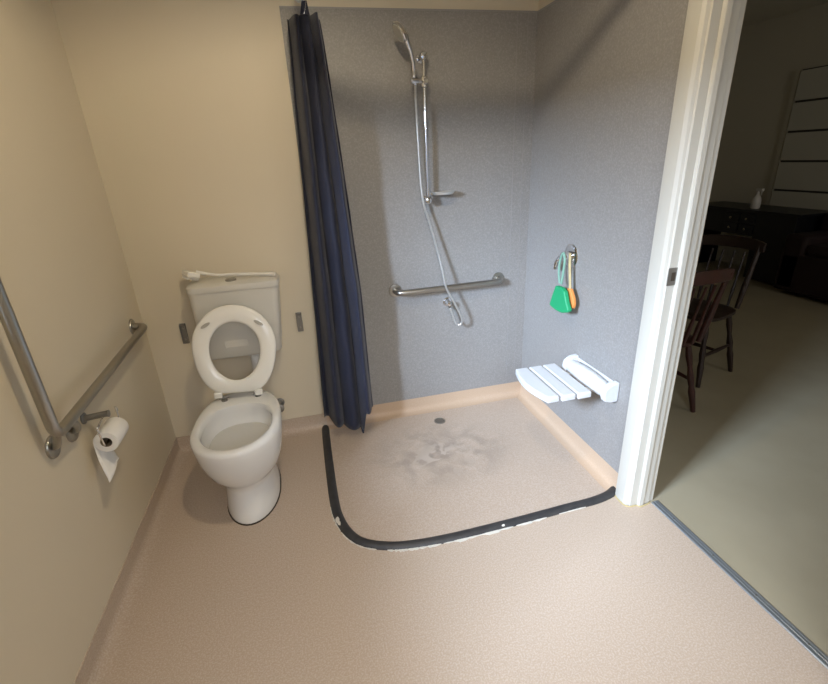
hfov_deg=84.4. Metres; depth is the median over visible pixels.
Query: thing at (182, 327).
wall bracket
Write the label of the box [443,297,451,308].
outlet
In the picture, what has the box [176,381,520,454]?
baseboard
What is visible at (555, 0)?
trim
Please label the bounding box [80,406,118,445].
holder
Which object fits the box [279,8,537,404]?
wall panel
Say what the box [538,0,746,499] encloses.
wall
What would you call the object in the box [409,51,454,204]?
shower rail
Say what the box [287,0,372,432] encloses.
shower curtain
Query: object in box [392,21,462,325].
shower
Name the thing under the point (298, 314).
wall bracket
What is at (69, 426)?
grab rail
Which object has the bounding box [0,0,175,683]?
wall
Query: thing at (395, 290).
grab rail
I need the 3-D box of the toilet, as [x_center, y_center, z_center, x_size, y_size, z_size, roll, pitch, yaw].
[-0.789,0.332,2.052,0.387,0.873,0.590,-8,23,-12]
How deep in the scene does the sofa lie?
4.42 m
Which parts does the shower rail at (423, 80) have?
rail, slider knob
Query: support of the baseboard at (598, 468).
attached to the wall at (542, 3)
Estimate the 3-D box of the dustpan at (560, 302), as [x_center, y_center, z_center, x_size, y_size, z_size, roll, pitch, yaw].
[0.719,-0.287,2.211,0.024,0.293,0.171,-8,23,-12]
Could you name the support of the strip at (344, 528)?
on the floor
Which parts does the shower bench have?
wall plate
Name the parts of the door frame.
strike plate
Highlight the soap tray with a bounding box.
[431,190,454,194]
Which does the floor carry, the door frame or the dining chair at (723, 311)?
the dining chair at (723, 311)
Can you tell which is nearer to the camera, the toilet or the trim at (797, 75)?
the toilet
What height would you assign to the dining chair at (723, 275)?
0.896 m
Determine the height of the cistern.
0.642 m
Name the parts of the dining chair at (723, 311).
post, leg, seat, leg, rail, post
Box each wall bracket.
[179,323,189,343]
[295,312,303,331]
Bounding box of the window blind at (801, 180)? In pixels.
[769,65,827,209]
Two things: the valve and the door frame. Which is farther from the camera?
the valve
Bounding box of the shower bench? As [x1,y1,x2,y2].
[516,354,619,402]
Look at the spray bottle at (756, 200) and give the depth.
5.06 m
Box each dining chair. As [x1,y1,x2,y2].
[677,268,734,412]
[687,234,766,387]
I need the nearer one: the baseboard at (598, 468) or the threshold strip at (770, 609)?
the threshold strip at (770, 609)
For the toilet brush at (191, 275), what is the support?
on the cistern
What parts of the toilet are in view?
seat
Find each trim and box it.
[279,0,557,11]
[765,70,801,204]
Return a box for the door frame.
[615,0,745,506]
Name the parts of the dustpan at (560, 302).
handle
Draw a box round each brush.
[181,270,275,280]
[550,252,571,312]
[567,253,575,308]
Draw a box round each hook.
[553,244,577,268]
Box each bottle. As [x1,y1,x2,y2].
[750,188,763,208]
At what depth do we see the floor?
1.81 m
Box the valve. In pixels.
[278,398,284,411]
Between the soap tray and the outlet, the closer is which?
the soap tray
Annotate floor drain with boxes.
[434,418,444,423]
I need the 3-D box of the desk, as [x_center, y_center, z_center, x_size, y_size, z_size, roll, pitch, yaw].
[3.935,-1.188,5.352,0.490,0.760,1.380,-8,23,-12]
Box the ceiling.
[742,0,827,27]
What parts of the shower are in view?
handle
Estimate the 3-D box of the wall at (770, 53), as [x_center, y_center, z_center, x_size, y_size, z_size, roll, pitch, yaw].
[4.778,-1.287,2.981,0.100,2.750,8.100,-8,23,-12]
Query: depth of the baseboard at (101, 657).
1.74 m
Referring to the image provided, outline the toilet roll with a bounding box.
[93,417,128,482]
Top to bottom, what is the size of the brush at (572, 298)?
0.262 m
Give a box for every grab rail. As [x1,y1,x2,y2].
[0,278,146,458]
[389,272,503,296]
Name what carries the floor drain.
on the floor
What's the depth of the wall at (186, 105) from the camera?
2.10 m
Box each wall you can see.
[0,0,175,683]
[51,0,538,436]
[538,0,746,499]
[709,3,827,265]
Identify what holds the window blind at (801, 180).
attached to the wall at (770, 53)
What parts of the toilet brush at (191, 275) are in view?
handle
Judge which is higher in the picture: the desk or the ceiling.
the ceiling
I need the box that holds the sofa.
[774,214,827,300]
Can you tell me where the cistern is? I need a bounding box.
[185,271,281,370]
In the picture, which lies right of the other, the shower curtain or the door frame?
the door frame
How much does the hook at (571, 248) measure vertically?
0.128 m
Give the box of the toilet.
[190,304,281,525]
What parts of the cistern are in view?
lid, plate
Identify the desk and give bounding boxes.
[698,201,827,283]
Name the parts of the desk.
drawer, drawer, drawer, drawer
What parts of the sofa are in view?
armrest, backrest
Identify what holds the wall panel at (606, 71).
attached to the wall at (542, 3)
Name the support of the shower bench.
attached to the wall at (542, 3)
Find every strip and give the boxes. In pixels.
[322,425,615,551]
[651,500,827,668]
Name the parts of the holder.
plate, arm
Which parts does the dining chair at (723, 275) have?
seat, leg, rail, post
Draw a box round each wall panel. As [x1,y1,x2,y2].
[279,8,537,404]
[521,0,688,472]
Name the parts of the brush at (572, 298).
handle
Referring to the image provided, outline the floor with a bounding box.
[110,260,827,683]
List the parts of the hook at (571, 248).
lever, plate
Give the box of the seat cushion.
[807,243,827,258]
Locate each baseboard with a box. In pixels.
[73,438,188,683]
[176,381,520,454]
[517,385,617,489]
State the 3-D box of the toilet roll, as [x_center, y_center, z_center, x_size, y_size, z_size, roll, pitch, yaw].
[-1.084,0.383,1.634,0.084,0.162,0.178,-8,23,-12]

